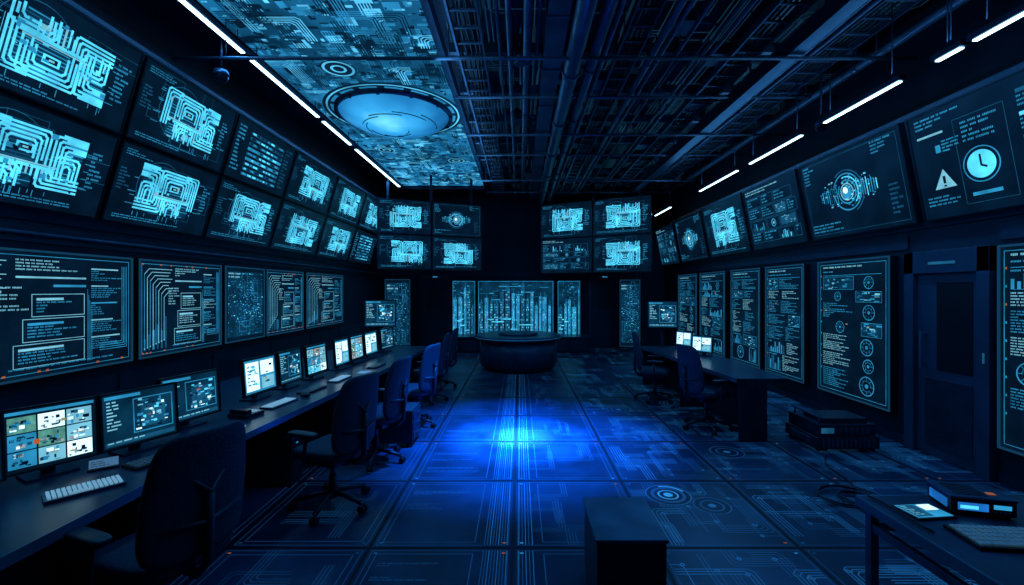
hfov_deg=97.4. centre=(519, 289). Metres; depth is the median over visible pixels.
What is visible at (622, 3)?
ceiling pipe
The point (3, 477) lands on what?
desktop monitor
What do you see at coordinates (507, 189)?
cross beam
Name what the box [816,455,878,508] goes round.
coiled cable
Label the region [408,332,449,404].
office chair
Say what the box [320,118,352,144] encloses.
strip light
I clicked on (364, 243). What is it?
wall screen
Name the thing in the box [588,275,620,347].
door
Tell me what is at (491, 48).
cross beam
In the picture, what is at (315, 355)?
desktop monitor
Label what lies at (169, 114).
wall screen
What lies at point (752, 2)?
ceiling pipe
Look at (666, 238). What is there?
wall screen
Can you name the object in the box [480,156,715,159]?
cross beam
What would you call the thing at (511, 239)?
wall
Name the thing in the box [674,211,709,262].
wall screen
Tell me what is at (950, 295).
door
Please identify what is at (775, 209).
wall screen
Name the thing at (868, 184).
wall screen
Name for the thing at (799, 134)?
strip light
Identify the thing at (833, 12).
ceiling beam
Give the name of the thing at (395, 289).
wall screen
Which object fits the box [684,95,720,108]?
junction box
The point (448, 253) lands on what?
wall screen
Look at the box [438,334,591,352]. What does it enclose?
media console
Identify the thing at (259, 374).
desktop monitor
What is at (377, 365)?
keyboard
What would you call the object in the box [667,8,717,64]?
junction box
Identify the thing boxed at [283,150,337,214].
wall screen
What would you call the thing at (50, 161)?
wall screen
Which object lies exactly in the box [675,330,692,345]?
desktop monitor
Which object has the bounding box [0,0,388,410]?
wall
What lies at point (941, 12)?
ceiling pipe
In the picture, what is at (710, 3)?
ceiling pipe
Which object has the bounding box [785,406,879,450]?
stack
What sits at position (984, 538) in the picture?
keyboard
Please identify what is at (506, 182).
cross beam
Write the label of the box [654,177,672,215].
strip light
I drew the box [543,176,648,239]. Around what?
mounting frame
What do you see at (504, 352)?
control console
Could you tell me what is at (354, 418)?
office chair
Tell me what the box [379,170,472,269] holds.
mounting frame
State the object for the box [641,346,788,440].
desk
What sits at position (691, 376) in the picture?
office chair
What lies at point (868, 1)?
ceiling pipe
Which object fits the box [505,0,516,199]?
ceiling pipe
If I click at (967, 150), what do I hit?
wall screen
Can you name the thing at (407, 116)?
led panel
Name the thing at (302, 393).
computer mouse
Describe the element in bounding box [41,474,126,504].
keyboard
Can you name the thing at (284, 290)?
wall screen
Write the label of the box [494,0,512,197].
ceiling pipe
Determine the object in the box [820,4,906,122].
strip light
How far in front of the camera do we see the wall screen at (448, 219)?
12.11 m
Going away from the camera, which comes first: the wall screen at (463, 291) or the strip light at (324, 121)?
the strip light at (324, 121)
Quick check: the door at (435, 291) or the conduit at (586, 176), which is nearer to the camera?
the conduit at (586, 176)
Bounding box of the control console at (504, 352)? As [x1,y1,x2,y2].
[475,331,561,373]
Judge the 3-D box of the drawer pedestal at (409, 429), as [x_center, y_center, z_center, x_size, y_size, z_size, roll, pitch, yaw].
[-1.468,1.590,5.340,0.525,0.420,0.400,0,0,0]
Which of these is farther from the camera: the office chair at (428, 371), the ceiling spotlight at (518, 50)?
the office chair at (428, 371)
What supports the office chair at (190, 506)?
on the floor
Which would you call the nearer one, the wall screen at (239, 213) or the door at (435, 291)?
the wall screen at (239, 213)
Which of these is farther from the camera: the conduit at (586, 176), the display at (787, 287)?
the conduit at (586, 176)
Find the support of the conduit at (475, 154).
attached to the ceiling
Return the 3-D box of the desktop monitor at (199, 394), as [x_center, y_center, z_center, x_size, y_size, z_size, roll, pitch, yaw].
[-2.592,0.849,3.490,0.170,0.410,0.481,0,0,14]
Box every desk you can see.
[0,346,427,584]
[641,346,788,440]
[855,495,1023,584]
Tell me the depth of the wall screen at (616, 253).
12.37 m
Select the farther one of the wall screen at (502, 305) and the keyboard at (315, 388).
the wall screen at (502, 305)
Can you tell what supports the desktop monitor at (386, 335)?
on the desk at (34, 550)
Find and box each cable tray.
[443,0,506,199]
[557,0,667,199]
[603,0,814,197]
[638,0,921,195]
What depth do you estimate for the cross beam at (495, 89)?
6.75 m
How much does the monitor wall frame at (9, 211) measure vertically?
1.740 m
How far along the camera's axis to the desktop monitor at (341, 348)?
5.96 m
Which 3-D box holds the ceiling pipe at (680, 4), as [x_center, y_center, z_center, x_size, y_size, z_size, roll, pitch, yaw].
[1.550,-2.906,6.175,0.094,0.384,15.450,0,0,0]
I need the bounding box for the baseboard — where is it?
[664,345,1023,492]
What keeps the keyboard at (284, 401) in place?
on the desk at (34, 550)
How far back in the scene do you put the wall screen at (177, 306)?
5.21 m
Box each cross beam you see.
[449,43,877,54]
[460,85,816,94]
[469,115,772,122]
[475,137,740,143]
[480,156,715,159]
[484,168,695,172]
[488,179,679,183]
[491,188,666,191]
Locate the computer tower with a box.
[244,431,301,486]
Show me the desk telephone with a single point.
(246, 413)
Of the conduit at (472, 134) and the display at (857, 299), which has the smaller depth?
the display at (857, 299)
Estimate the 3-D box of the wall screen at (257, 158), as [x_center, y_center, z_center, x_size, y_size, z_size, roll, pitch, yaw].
[-3.678,-1.852,6.410,0.292,0.788,1.445,0,0,0]
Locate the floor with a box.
[55,348,1023,584]
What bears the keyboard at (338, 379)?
on the desk at (34, 550)
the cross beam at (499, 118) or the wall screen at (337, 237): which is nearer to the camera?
the cross beam at (499, 118)
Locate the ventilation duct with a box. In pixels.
[529,0,572,200]
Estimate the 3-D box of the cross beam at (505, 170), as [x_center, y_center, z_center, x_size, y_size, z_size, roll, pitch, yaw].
[1.775,-3.020,11.385,5.350,0.120,0.070,0,0,0]
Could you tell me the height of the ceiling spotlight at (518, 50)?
0.368 m
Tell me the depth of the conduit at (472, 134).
7.59 m
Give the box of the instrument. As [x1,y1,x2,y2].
[926,480,1018,518]
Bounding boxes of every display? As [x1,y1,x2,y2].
[678,274,699,334]
[700,271,728,357]
[731,268,764,368]
[765,264,809,383]
[817,256,897,411]
[997,243,1023,455]
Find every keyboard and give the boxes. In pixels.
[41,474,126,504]
[121,454,154,470]
[259,397,297,409]
[296,385,326,393]
[327,375,351,382]
[366,363,385,368]
[943,524,1023,552]
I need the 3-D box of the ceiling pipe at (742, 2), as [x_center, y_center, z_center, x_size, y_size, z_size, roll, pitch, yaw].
[2.200,-2.955,6.175,0.059,0.287,15.450,0,0,0]
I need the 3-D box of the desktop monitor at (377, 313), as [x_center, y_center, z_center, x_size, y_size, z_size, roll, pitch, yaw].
[-2.570,0.616,8.303,0.569,0.875,0.172,0,0,-10]
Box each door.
[419,275,451,345]
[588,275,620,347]
[904,245,999,481]
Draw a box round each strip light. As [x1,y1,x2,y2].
[178,0,247,53]
[247,47,321,116]
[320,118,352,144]
[353,140,400,186]
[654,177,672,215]
[698,167,740,191]
[747,79,805,163]
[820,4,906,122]
[930,0,969,61]
[966,0,1023,41]
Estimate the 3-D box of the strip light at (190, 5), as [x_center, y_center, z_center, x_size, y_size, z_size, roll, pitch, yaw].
[-3.300,-2.958,4.480,0.094,0.280,1.820,0,0,0]
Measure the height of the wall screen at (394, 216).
0.890 m
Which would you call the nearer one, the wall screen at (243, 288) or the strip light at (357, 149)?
the wall screen at (243, 288)
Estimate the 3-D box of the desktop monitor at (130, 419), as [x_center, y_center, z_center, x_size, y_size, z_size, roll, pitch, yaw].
[-2.537,0.849,2.972,0.170,0.410,0.443,0,0,21]
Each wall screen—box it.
[0,0,144,134]
[0,92,120,219]
[0,247,132,384]
[98,139,219,236]
[118,55,238,173]
[133,259,221,359]
[203,176,281,247]
[221,114,296,197]
[222,266,264,343]
[265,269,303,335]
[269,200,326,255]
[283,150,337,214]
[304,272,342,328]
[316,217,356,260]
[327,176,366,226]
[348,228,376,264]
[357,194,379,234]
[377,197,430,235]
[377,233,430,269]
[385,279,409,345]
[432,201,481,237]
[432,236,481,270]
[452,280,475,333]
[477,280,554,333]
[540,200,592,238]
[540,237,592,273]
[557,280,580,333]
[593,194,651,235]
[593,233,651,272]
[620,280,639,352]
[655,223,680,265]
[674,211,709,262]
[701,193,752,257]
[742,168,811,250]
[798,122,922,240]
[905,68,1023,221]
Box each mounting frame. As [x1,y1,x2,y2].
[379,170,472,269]
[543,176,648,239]
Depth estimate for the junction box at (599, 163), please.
10.28 m
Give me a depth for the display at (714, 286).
10.07 m
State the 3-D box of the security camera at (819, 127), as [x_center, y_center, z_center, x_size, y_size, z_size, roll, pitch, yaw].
[3.950,-2.582,5.900,0.170,1.033,0.170,0,0,0]
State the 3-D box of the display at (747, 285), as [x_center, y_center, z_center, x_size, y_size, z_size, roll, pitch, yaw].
[4.439,0.520,8.815,0.102,1.860,1.130,0,0,0]
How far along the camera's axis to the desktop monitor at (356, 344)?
6.47 m
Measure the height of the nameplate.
0.053 m
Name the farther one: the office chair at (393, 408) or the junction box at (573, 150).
the junction box at (573, 150)
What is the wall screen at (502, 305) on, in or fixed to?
attached to the wall at (511, 239)
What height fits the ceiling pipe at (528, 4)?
0.370 m
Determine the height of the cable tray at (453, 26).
0.348 m
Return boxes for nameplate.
[87,456,119,472]
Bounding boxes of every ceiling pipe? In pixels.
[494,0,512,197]
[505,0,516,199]
[521,0,532,200]
[526,0,541,197]
[537,0,597,206]
[545,0,617,204]
[552,0,626,198]
[569,0,686,201]
[573,0,695,200]
[581,0,714,197]
[591,0,746,198]
[595,0,757,197]
[634,0,870,195]
[635,0,881,195]
[652,0,968,203]
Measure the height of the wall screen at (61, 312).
1.060 m
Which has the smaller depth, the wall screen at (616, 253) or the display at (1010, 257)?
the display at (1010, 257)
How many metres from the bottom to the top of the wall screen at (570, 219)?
1.020 m
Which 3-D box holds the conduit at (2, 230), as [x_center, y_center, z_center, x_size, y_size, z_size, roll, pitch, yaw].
[-4.060,-0.470,5.750,0.040,0.040,13.500,0,0,0]
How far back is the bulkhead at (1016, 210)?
5.26 m
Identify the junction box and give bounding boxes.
[510,107,536,124]
[513,166,530,174]
[565,148,590,165]
[573,160,601,170]
[609,173,618,181]
[635,136,654,149]
[658,41,730,87]
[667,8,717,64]
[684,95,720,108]
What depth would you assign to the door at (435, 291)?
13.95 m
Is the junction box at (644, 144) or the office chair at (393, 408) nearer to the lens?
the office chair at (393, 408)
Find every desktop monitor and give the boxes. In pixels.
[0,396,99,483]
[0,413,6,481]
[96,382,179,456]
[156,368,221,430]
[239,353,278,400]
[273,347,303,389]
[301,342,328,379]
[329,337,350,370]
[348,333,364,364]
[361,330,378,358]
[364,300,396,347]
[378,327,394,352]
[647,301,677,347]
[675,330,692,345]
[691,335,713,356]
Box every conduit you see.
[0,227,373,273]
[171,18,917,59]
[456,69,838,98]
[467,106,783,135]
[475,154,742,155]
[482,168,708,180]
[487,176,683,192]
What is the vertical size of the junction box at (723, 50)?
0.243 m
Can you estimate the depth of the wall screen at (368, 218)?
10.92 m
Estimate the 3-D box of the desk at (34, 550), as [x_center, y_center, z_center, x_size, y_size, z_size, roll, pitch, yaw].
[-2.657,1.427,4.120,1.637,0.747,8.892,0,0,2]
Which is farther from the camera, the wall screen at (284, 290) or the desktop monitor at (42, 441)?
the wall screen at (284, 290)
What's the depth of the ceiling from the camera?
6.24 m
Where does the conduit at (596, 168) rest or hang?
attached to the ceiling
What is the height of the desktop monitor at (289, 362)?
0.410 m
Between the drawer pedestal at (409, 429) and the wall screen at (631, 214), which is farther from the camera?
the wall screen at (631, 214)
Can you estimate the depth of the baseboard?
5.53 m
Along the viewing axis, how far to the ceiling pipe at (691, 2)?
5.78 m
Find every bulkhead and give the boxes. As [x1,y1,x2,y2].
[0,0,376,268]
[656,62,1023,267]
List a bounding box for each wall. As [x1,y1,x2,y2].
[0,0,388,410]
[388,190,664,347]
[664,0,1023,479]
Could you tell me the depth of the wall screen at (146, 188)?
4.81 m
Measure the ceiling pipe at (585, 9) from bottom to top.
0.547 m
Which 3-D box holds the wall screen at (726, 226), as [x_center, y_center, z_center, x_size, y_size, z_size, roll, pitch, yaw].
[4.314,-1.295,9.455,0.288,1.123,1.810,0,0,0]
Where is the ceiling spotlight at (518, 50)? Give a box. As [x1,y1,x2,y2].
[514,34,525,67]
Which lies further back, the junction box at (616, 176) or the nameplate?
the junction box at (616, 176)
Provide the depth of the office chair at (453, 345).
8.24 m
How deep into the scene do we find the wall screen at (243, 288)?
6.49 m
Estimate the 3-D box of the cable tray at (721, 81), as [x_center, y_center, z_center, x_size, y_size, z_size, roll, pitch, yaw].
[2.700,-2.954,6.125,0.324,0.288,15.351,0,0,0]
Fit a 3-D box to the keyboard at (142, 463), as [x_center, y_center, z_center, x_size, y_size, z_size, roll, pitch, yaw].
[-2.220,1.043,2.840,0.150,0.022,0.420,0,0,22]
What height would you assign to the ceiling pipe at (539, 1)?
0.261 m
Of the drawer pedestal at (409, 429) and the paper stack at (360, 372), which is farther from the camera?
the paper stack at (360, 372)
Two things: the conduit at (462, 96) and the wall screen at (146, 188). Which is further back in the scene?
the conduit at (462, 96)
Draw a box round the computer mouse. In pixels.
[300,392,310,396]
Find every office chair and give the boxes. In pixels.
[63,420,245,584]
[287,372,378,525]
[343,356,411,471]
[407,343,440,427]
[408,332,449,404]
[437,327,458,389]
[632,332,672,403]
[677,344,733,435]
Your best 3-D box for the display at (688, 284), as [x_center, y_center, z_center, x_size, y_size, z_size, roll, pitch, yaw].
[4.439,0.520,11.850,0.102,1.860,1.300,0,0,0]
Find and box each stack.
[356,371,370,373]
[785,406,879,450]
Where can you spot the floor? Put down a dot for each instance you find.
(493, 493)
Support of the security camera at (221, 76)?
hanging from the ceiling
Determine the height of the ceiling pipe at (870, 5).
0.332 m
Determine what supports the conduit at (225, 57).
attached to the ceiling
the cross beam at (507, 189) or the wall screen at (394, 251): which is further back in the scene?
the cross beam at (507, 189)
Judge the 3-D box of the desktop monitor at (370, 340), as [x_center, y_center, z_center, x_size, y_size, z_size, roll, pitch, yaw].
[-2.366,0.849,6.991,0.170,0.410,0.447,0,0,5]
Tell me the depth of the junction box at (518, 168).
10.90 m
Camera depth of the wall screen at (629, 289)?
13.10 m
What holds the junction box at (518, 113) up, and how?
attached to the ceiling
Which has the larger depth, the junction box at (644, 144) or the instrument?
the junction box at (644, 144)
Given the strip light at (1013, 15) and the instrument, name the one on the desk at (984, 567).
the instrument
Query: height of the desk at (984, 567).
0.751 m
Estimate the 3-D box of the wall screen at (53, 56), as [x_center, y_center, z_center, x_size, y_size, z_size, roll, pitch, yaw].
[-3.678,-1.852,3.530,0.292,0.788,1.425,0,0,0]
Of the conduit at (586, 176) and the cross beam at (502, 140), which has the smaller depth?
the cross beam at (502, 140)
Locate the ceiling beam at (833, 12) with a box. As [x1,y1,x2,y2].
[618,0,867,197]
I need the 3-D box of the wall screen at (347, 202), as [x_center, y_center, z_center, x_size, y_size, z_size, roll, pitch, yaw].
[-3.678,-1.852,9.590,0.292,0.788,1.585,0,0,0]
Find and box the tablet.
[891,503,956,520]
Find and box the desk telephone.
[227,408,263,418]
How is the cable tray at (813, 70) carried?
attached to the ceiling
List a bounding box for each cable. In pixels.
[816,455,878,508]
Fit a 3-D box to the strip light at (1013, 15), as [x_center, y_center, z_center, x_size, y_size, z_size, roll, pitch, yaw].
[3.820,-2.593,3.190,0.080,1.010,1.240,0,0,0]
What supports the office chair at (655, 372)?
on the floor
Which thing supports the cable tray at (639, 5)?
attached to the ceiling
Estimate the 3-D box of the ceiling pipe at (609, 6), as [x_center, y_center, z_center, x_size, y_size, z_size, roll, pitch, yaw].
[0.850,-2.862,6.175,0.153,0.473,15.450,0,0,0]
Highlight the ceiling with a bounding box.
[137,0,939,189]
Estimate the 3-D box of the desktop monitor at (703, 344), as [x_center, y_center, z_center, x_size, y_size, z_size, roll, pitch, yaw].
[2.954,0.891,7.232,0.170,0.326,0.372,0,0,-36]
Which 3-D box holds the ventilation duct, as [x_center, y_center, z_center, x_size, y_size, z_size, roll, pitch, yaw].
[0.390,-2.917,6.150,0.250,0.363,15.500,0,0,0]
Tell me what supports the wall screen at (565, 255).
attached to the mounting frame at (593, 185)
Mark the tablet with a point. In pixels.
(918, 511)
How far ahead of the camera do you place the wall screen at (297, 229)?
7.84 m
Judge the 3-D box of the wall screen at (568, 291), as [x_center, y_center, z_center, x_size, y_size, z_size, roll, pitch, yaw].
[1.509,0.570,13.843,0.720,1.760,0.112,0,0,11]
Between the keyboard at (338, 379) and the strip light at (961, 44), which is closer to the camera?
the strip light at (961, 44)
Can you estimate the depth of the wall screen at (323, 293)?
9.11 m
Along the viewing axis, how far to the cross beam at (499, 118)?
7.90 m
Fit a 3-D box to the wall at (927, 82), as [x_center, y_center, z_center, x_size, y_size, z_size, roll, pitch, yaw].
[4.590,-0.650,6.200,0.220,4.900,15.600,0,0,0]
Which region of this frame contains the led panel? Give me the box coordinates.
[175,0,487,190]
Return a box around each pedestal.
[370,402,420,446]
[583,497,668,584]
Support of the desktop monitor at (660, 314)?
on the desk at (746, 407)
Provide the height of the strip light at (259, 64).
0.280 m
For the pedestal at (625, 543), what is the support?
on the floor
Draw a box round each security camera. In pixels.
[212,23,229,83]
[814,72,828,132]
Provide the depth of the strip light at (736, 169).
8.53 m

